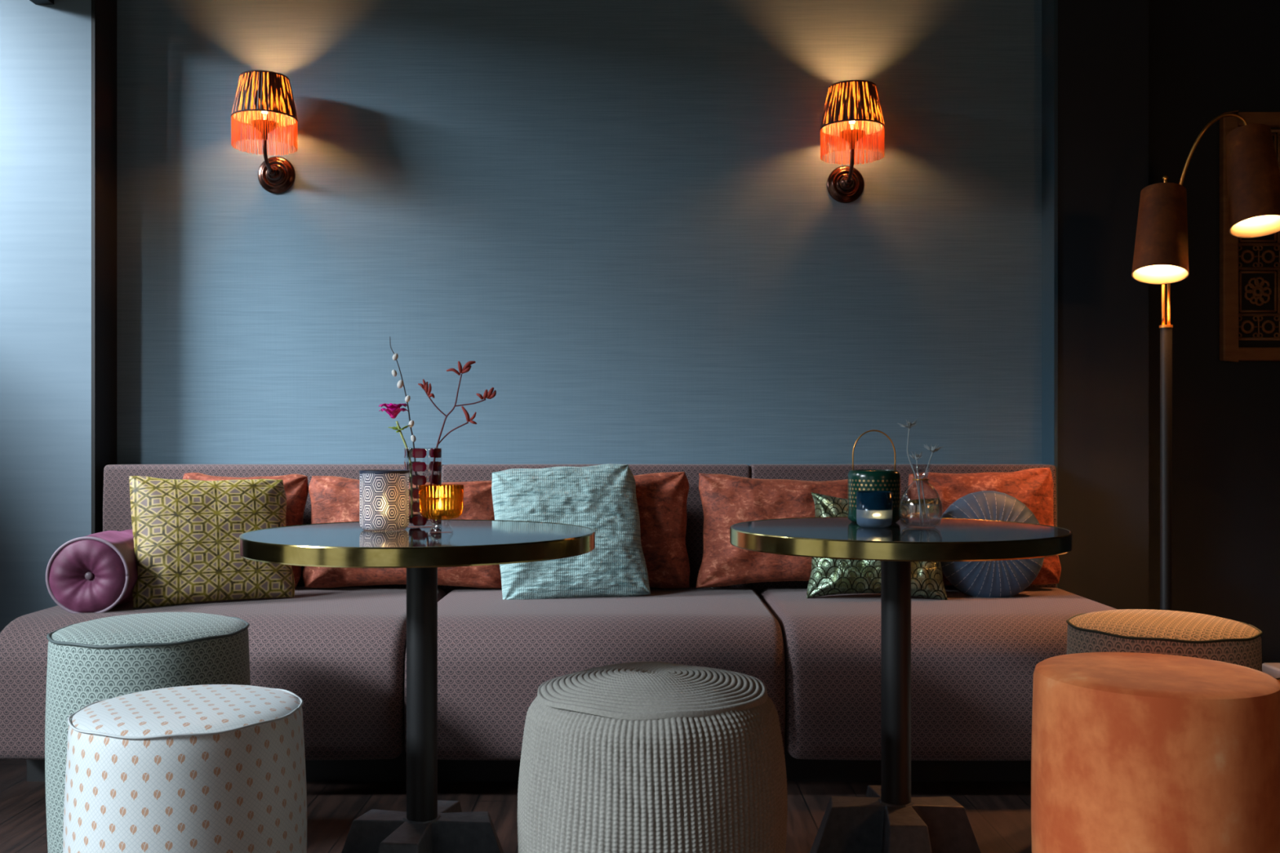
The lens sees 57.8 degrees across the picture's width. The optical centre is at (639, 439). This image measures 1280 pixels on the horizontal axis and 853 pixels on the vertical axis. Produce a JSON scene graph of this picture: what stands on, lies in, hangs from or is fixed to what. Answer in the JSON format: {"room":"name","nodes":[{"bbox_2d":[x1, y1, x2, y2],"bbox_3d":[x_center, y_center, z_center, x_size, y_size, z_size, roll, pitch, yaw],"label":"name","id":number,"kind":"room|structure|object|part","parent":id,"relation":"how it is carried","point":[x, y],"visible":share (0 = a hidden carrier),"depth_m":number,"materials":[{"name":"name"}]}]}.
{"room":"lounge bar","nodes":[
{"label":"lounge bar","id":0,"kind":"room"},
{"bbox_2d":[0,0,91,633],"bbox_3d":[-2.451,-0.575,3.940,1.298,3.000,0.260,0,0,0],"label":"wall","id":1,"kind":"structure","parent":0,"point":[46,49],"depth_m":3.81,"materials":[{"name":"blue paint"}]},
{"bbox_2d":[30,0,53,4],"bbox_3d":[-1.955,-1.562,3.735,0.060,0.265,0.150,0,0,0],"label":"wall speaker","id":2,"kind":"object","parent":1,"relation":"attached to","point":[35,2],"visible":1,"depth_m":3.79,"materials":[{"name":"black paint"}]},
{"bbox_2d":[91,0,116,533],"bbox_3d":[-1.796,-0.575,3.889,0.012,3.000,0.161,0,0,0],"label":"trim","id":3,"kind":"structure","parent":1,"relation":"attached to","point":[104,12],"depth_m":3.88,"materials":[{"name":"black paint"}]},
{"bbox_2d":[0,759,1031,852],"bbox_3d":[0.550,0.950,1.100,7.300,0.050,6.400,0,0,0],"label":"floor","id":4,"kind":"structure","parent":0,"point":[998,813],"depth_m":2.93,"materials":[{"name":"brown wood"}]},
{"bbox_2d":[44,612,250,852],"bbox_3d":[-1.099,0.665,2.610,0.426,0.519,0.426,0,0,0],"label":"pouf","id":5,"kind":"object","parent":4,"relation":"on","point":[89,662],"visible":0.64,"depth_m":2.45,"materials":[{"name":"grey"}]},
{"bbox_3d":[-1.099,0.417,2.610,0.406,0.022,0.406,0,0,0],"label":"panel","id":6,"kind":"part","parent":5,"relation":"part of","materials":[{"name":"fabric"}]},
{"bbox_2d":[62,684,306,852],"bbox_3d":[-0.800,0.693,2.060,0.402,0.464,0.402,0,0,0],"label":"pouf","id":7,"kind":"object","parent":4,"relation":"on","point":[197,768],"visible":1,"depth_m":1.91,"materials":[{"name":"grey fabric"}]},
{"bbox_3d":[-0.800,0.470,2.060,0.378,0.018,0.378,0,0,0],"label":"panel","id":8,"kind":"part","parent":7,"relation":"part of","materials":[{"name":"white fabric"}]},
{"bbox_2d":[239,519,595,852],"bbox_3d":[-0.441,0.555,2.346,0.700,0.740,0.700,0,0,0],"label":"bistro table","id":9,"kind":"object","parent":4,"relation":"on","point":[429,824],"visible":0.98,"depth_m":2.32,"materials":[{"name":"gold metal"}]},
{"bbox_2d":[359,469,408,530],"bbox_3d":[-0.529,0.124,2.400,0.102,0.122,0.102,0,0,0],"label":"candle holder","id":10,"kind":"object","parent":9,"relation":"on","point":[384,494],"visible":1,"depth_m":2.36,"materials":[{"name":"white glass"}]},
{"bbox_2d":[404,447,442,527],"bbox_3d":[-0.464,0.101,2.479,0.081,0.168,0.080,0,0,-35],"label":"glass vase","id":11,"kind":"object","parent":9,"relation":"on","point":[417,466],"visible":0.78,"depth_m":2.46,"materials":[{"name":"red glass"}]},
{"bbox_2d":[378,403,413,517],"bbox_3d":[-0.526,0.043,2.478,0.072,0.244,0.060,0,0,26],"label":"anemone","id":12,"kind":"object","parent":11,"relation":"in","point":[393,410],"visible":0.99,"depth_m":2.48,"materials":[{"name":"pink"}]},
{"bbox_3d":[-0.504,0.062,2.480,0.037,0.206,0.004,0,0,0],"label":"stem","id":13,"kind":"part","parent":12,"relation":"part of","materials":[{"name":"green plant"}]},
{"bbox_2d":[389,336,419,513],"bbox_3d":[-0.503,-0.032,2.477,0.064,0.378,0.013,0,0,0],"label":"twig","id":14,"kind":"object","parent":11,"relation":"in","point":[400,384],"visible":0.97,"depth_m":2.48,"materials":[{"name":"grey"}]},
{"bbox_2d":[417,360,496,521],"bbox_3d":[-0.391,0.003,2.478,0.168,0.343,0.014,0,0,0],"label":"branch","id":15,"kind":"object","parent":11,"relation":"in","point":[487,394],"visible":1,"depth_m":2.48,"materials":[{"name":"red plant"}]},
{"bbox_3d":[-0.399,0.138,2.330,0.090,0.094,0.090,0,0,0],"label":"goblet","id":16,"kind":"object","parent":9,"relation":"on","visible":0},
{"bbox_2d":[431,498,447,515],"bbox_3d":[-0.402,0.135,2.330,0.030,0.034,0.030,0,0,0],"label":"tealight","id":17,"kind":"object","parent":16,"relation":"in","point":[437,512],"visible":1,"depth_m":2.32,"materials":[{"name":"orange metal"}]},
{"bbox_2d":[431,508,447,515],"bbox_3d":[-0.402,0.145,2.330,0.030,0.012,0.030,0,0,0],"label":"cup","id":18,"kind":"object","parent":17,"relation":"attached to","point":[437,512],"depth_m":2.32,"materials":[{"name":"silver metal"}]},
{"bbox_2d":[0,464,1117,781],"bbox_3d":[-0.197,0.503,3.470,3.135,0.843,0.941,0,0,0],"label":"sofa","id":19,"kind":"object","parent":4,"relation":"on","point":[342,651],"visible":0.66,"depth_m":3.03,"materials":[{"name":"purple fabric"}]},
{"bbox_2d":[45,529,137,613],"bbox_3d":[-1.529,0.374,3.354,0.224,0.222,0.400,0,0,-6],"label":"bolster cushion","id":20,"kind":"object","parent":19,"relation":"on","point":[96,572],"visible":0.88,"depth_m":3.17,"materials":[{"name":"fabric"}]},
{"bbox_2d":[128,475,294,608],"bbox_3d":[-1.252,0.292,3.406,0.449,0.374,0.190,0,0,-27],"label":"square cushion","id":21,"kind":"object","parent":19,"relation":"on","point":[186,533],"visible":0.88,"depth_m":3.33,"materials":[{"name":"yellow fabric"}]},
{"bbox_2d":[0,586,446,759],"bbox_3d":[-1.161,0.656,3.377,1.085,0.369,0.757,0,0,0],"label":"seat cushion","id":22,"kind":"object","parent":19,"relation":"on","point":[342,651],"depth_m":3.01,"materials":[{"name":"fabric"}]},
{"bbox_2d":[182,472,308,587],"bbox_3d":[-1.263,0.288,3.687,0.404,0.366,0.186,0,0,3],"label":"lumbar cushion","id":23,"kind":"object","parent":19,"relation":"on","point":[295,486],"visible":0.24,"depth_m":3.67,"materials":[{"name":"orange fabric"}]},
{"bbox_3d":[-1.210,0.353,3.870,1.108,0.543,0.140,0,0,0],"label":"backrest","id":24,"kind":"part","parent":19,"relation":"part of","materials":[{"name":"fabric"}]},
{"bbox_2d":[302,475,502,588],"bbox_3d":[-0.744,0.292,3.685,0.646,0.353,0.184,0,0,-1],"label":"lumbar cushion","id":25,"kind":"object","parent":19,"relation":"on","point":[333,499],"visible":0.44,"depth_m":3.63,"materials":[{"name":"orange fabric"}]},
{"bbox_2d":[491,463,650,599],"bbox_3d":[-0.211,0.280,3.527,0.477,0.411,0.194,0,0,-7],"label":"square cushion","id":26,"kind":"object","parent":19,"relation":"on","point":[602,498],"visible":0.87,"depth_m":3.48,"materials":[{"name":"teal fabric"}]},
{"bbox_2d":[404,586,785,760],"bbox_3d":[-0.118,0.656,3.377,0.998,0.369,0.757,0,0,0],"label":"seat cushion","id":27,"kind":"object","parent":19,"relation":"on","point":[495,654],"depth_m":3.03,"materials":[{"name":"fabric"}]},
{"bbox_3d":[-0.145,0.353,3.870,1.018,0.543,0.140,0,0,0],"label":"backrest","id":28,"kind":"part","parent":19,"relation":"part of","materials":[{"name":"fabric"}]},
{"bbox_2d":[633,471,689,588],"bbox_3d":[-0.112,0.287,3.688,0.542,0.369,0.184,0,0,1],"label":"lumbar cushion","id":29,"kind":"object","parent":19,"relation":"on","point":[661,497],"visible":0.34,"depth_m":3.63,"materials":[{"name":"orange fabric"}]},
{"bbox_2d":[695,473,847,587],"bbox_3d":[0.497,0.287,3.677,0.644,0.361,0.172,0,0,0],"label":"lumbar cushion","id":30,"kind":"object","parent":19,"relation":"on","point":[726,500],"visible":0.48,"depth_m":3.62,"materials":[{"name":"orange fabric"}]},
{"bbox_2d":[806,492,947,599],"bbox_3d":[0.705,0.319,3.476,0.414,0.316,0.182,0,0,2],"label":"square cushion","id":31,"kind":"object","parent":19,"relation":"on","point":[828,576],"visible":0.45,"depth_m":3.43,"materials":[{"name":"green fabric"}]},
{"bbox_3d":[0.868,0.353,3.870,1.003,0.543,0.140,0,0,0],"label":"backrest","id":32,"kind":"part","parent":19,"relation":"part of","materials":[{"name":"fabric"}]},
{"bbox_2d":[759,586,1117,760],"bbox_3d":[0.877,0.656,3.377,0.988,0.369,0.757,0,0,0],"label":"seat cushion","id":33,"kind":"object","parent":19,"relation":"on","point":[974,660],"depth_m":3.01,"materials":[{"name":"fabric"}]},
{"bbox_2d":[906,467,1061,586],"bbox_3d":[1.091,0.279,3.688,0.475,0.378,0.183,0,0,0],"label":"lumbar cushion","id":34,"kind":"object","parent":19,"relation":"on","point":[1033,487],"visible":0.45,"depth_m":3.65,"materials":[{"name":"orange fabric"}]},
{"bbox_2d":[940,490,1044,597],"bbox_3d":[1.060,0.320,3.520,0.331,0.328,0.144,0,0,5],"label":"round cushion","id":35,"kind":"object","parent":19,"relation":"on","point":[1006,578],"visible":0.41,"depth_m":3.47,"materials":[{"name":"blue fabric"}]},
{"bbox_2d":[516,661,787,852],"bbox_3d":[0.023,0.679,2.190,0.504,0.492,0.511,0,0,21],"label":"knitted pouf","id":36,"kind":"object","parent":4,"relation":"on","point":[646,757],"visible":1,"depth_m":2.00,"materials":[{"name":"grey fabric"}]},
{"bbox_3d":[0.024,0.458,2.190,0.433,0.050,0.418,0,0,0],"label":"panel","id":37,"kind":"part","parent":36,"relation":"part of","materials":[{"name":"grey fabric"}]},
{"bbox_2d":[729,516,1072,852],"bbox_3d":[0.541,0.555,2.451,0.700,0.740,0.700,0,0,0],"label":"bistro table","id":38,"kind":"object","parent":4,"relation":"on","point":[887,820],"visible":1,"depth_m":2.42,"materials":[{"name":"gold metal"}]},
{"bbox_2d":[847,430,900,523],"bbox_3d":[0.528,0.081,2.620,0.117,0.208,0.117,0,0,0],"label":"candle lantern","id":39,"kind":"object","parent":38,"relation":"on","point":[858,480],"visible":0.72,"depth_m":2.58,"materials":[{"name":"green metal"}]},
{"bbox_3d":[0.528,0.027,2.620,0.098,0.100,0.003,0,0,0],"label":"handle","id":40,"kind":"part","parent":39,"relation":"part of","materials":[{"name":"gold metal"}]},
{"bbox_2d":[856,490,892,528],"bbox_3d":[0.499,0.148,2.470,0.075,0.074,0.075,0,0,0],"label":"glass","id":41,"kind":"object","parent":38,"relation":"on","point":[873,508],"visible":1,"depth_m":2.44,"materials":[{"name":"blue glass"}]},
{"bbox_2d":[898,466,942,528],"bbox_3d":[0.595,0.118,2.460,0.091,0.133,0.091,0,0,0],"label":"vase","id":42,"kind":"object","parent":38,"relation":"on","point":[925,526],"visible":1,"depth_m":2.46,"materials":[{"name":"clear glass"}]},
{"bbox_2d":[897,419,923,522],"bbox_3d":[0.574,0.065,2.460,0.044,0.220,0.036,0,0,40],"label":"dried flower","id":43,"kind":"object","parent":42,"relation":"in","point":[909,424],"visible":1,"depth_m":2.46,"materials":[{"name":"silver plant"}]},
{"bbox_3d":[0.584,0.074,2.460,0.036,0.203,0.002,0,0,0],"label":"stem","id":44,"kind":"part","parent":43,"relation":"part of","materials":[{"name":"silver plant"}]},
{"bbox_2d":[909,451,923,519],"bbox_3d":[0.585,0.097,2.462,0.031,0.146,0.034,0,0,15],"label":"dried flower","id":45,"kind":"object","parent":42,"relation":"in","point":[916,456],"visible":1,"depth_m":2.46,"materials":[{"name":"grey plant"}]},
{"bbox_3d":[0.591,0.106,2.460,0.010,0.127,0.003,0,0,0],"label":"stem","id":46,"kind":"part","parent":45,"relation":"part of","materials":[{"name":"plant"}]},
{"bbox_2d":[921,444,943,519],"bbox_3d":[0.618,0.089,2.459,0.039,0.162,0.036,0,0,-36],"label":"dried flower","id":47,"kind":"object","parent":42,"relation":"in","point":[933,449],"visible":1,"depth_m":2.46,"materials":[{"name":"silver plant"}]},
{"bbox_3d":[0.609,0.097,2.460,0.026,0.145,0.002,0,0,0],"label":"stem","id":48,"kind":"part","parent":47,"relation":"part of","materials":[{"name":"grey plant"}]},
{"bbox_2d":[1031,652,1279,852],"bbox_3d":[0.962,0.677,2.170,0.436,0.496,0.436,0,0,0],"label":"pouf","id":49,"kind":"object","parent":4,"relation":"on","point":[1131,752],"visible":1,"depth_m":2.00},
{"bbox_3d":[0.962,0.434,2.170,0.420,0.010,0.420,0,0,0],"label":"panel","id":50,"kind":"part","parent":49,"relation":"part of","materials":[{"name":"orange fabric"}]},
{"bbox_2d":[1066,608,1262,671],"bbox_3d":[1.222,0.670,2.720,0.420,0.510,0.420,0,0,0],"label":"pouf","id":51,"kind":"object","parent":4,"relation":"on","point":[1173,633],"visible":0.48,"depth_m":2.59,"materials":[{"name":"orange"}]},
{"bbox_3d":[1.222,0.426,2.720,0.406,0.022,0.406,0,0,0],"label":"panel","id":52,"kind":"part","parent":51,"relation":"part of","materials":[{"name":"orange fabric"}]},
{"bbox_2d":[1131,112,1279,610],"bbox_3d":[1.653,-0.023,3.444,0.456,1.897,0.291,0,0,0],"label":"floor lamp","id":53,"kind":"object","parent":4,"relation":"on","point":[1161,251],"visible":0.79,"depth_m":3.39,"materials":[{"name":"black metal"}]},
{"bbox_3d":[1.528,-0.608,3.405,0.172,0.289,0.190,0,0,0],"label":"lamp shade","id":54,"kind":"part","parent":53,"relation":"part of","materials":[{"name":"fabric"}]},
{"bbox_3d":[1.567,-0.563,3.462,0.018,0.445,0.045,0,0,27],"label":"shade rod","id":55,"kind":"part","parent":53,"relation":"part of","materials":[{"name":"gold metal"}]},
{"bbox_3d":[1.691,-0.656,3.479,0.248,0.632,0.072,0,0,0],"label":"arched arm","id":56,"kind":"part","parent":53,"relation":"part of","materials":[{"name":"gold metal"}]},
{"bbox_3d":[1.802,-0.764,3.404,0.157,0.326,0.209,0,0,0],"label":"lamp shade","id":57,"kind":"part","parent":53,"relation":"part of","materials":[{"name":"fabric"}]},
{"bbox_2d":[1262,662,1279,678],"bbox_3d":[2.510,0.843,3.870,0.780,0.165,0.180,0,0,0],"label":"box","id":58,"kind":"object","parent":4,"relation":"on","point":[1273,669],"visible":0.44,"depth_m":3.90,"materials":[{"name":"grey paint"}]},
{"bbox_2d":[116,0,1041,465],"bbox_3d":[-0.207,-0.575,4.020,3.165,3.000,0.100,0,0,0],"label":"wall","id":59,"kind":"structure","parent":0,"point":[624,213],"depth_m":3.97,"materials":[{"name":"paint"}]},
{"bbox_2d":[231,70,297,193],"bbox_3d":[-1.243,-1.021,3.853,0.212,0.359,0.234,0,0,0],"label":"wall sconce","id":60,"kind":"object","parent":59,"relation":"attached to","point":[264,100],"visible":1,"depth_m":3.79,"materials":[{"name":"orange fabric"}]},
{"bbox_3d":[-1.243,-1.198,3.842,0.158,0.006,0.158,0,0,0],"label":"shade trim","id":61,"kind":"part","parent":60,"relation":"part of","materials":[{"name":"black"}]},
{"bbox_3d":[-1.243,-1.064,3.842,0.211,0.005,0.211,0,0,8],"label":"shade trim","id":62,"kind":"part","parent":60,"relation":"part of","materials":[{"name":"black"}]},
{"bbox_3d":[-1.243,-1.131,3.842,0.209,0.135,0.209,0,0,0],"label":"lamp shade","id":63,"kind":"part","parent":60,"relation":"part of","materials":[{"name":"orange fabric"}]},
{"bbox_3d":[-1.243,-0.950,3.884,0.026,0.113,0.096,0,0,0],"label":"arm","id":64,"kind":"part","parent":60,"relation":"part of","materials":[{"name":"brown metal"}]},
{"bbox_2d":[819,80,884,203],"bbox_3d":[0.703,-0.989,3.853,0.212,0.359,0.234,0,0,0],"label":"wall sconce","id":65,"kind":"object","parent":59,"relation":"attached to","point":[852,110],"visible":1,"depth_m":3.79,"materials":[{"name":"orange fabric"}]},
{"bbox_3d":[0.703,-0.918,3.884,0.026,0.113,0.096,0,0,0],"label":"arm","id":66,"kind":"part","parent":65,"relation":"part of","materials":[{"name":"brown metal"}]},
{"bbox_3d":[0.703,-1.166,3.842,0.158,0.006,0.158,0,0,0],"label":"shade trim","id":67,"kind":"part","parent":65,"relation":"part of","materials":[{"name":"black"}]},
{"bbox_3d":[0.703,-1.032,3.842,0.211,0.005,0.211,0,0,8],"label":"shade trim","id":68,"kind":"part","parent":65,"relation":"part of","materials":[{"name":"black"}]},
{"bbox_3d":[0.703,-1.099,3.842,0.209,0.135,0.209,0,0,0],"label":"lamp shade","id":69,"kind":"part","parent":65,"relation":"part of","materials":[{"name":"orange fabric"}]},
{"bbox_2d":[1057,0,1279,662],"bbox_3d":[2.793,-0.575,4.003,2.813,3.000,0.295,0,0,0],"label":"wall","id":70,"kind":"structure","parent":0,"point":[1140,81],"depth_m":4.05,"materials":[{"name":"black paint"}]},
{"bbox_2d":[1041,0,1057,588],"bbox_3d":[1.381,-0.575,3.910,0.012,3.000,0.119,0,0,0],"label":"trim","id":71,"kind":"structure","parent":70,"relation":"attached to","point":[1049,7],"depth_m":3.89,"materials":[{"name":"blue paint"}]},
{"bbox_2d":[1219,110,1279,362],"bbox_3d":[2.370,-0.722,4.032,0.700,0.906,0.035,0,0,0],"label":"framed picture","id":72,"kind":"object","parent":70,"relation":"attached to","point":[1250,267],"visible":0.52,"depth_m":4.03,"materials":[{"name":"brown wood"}]}
]}

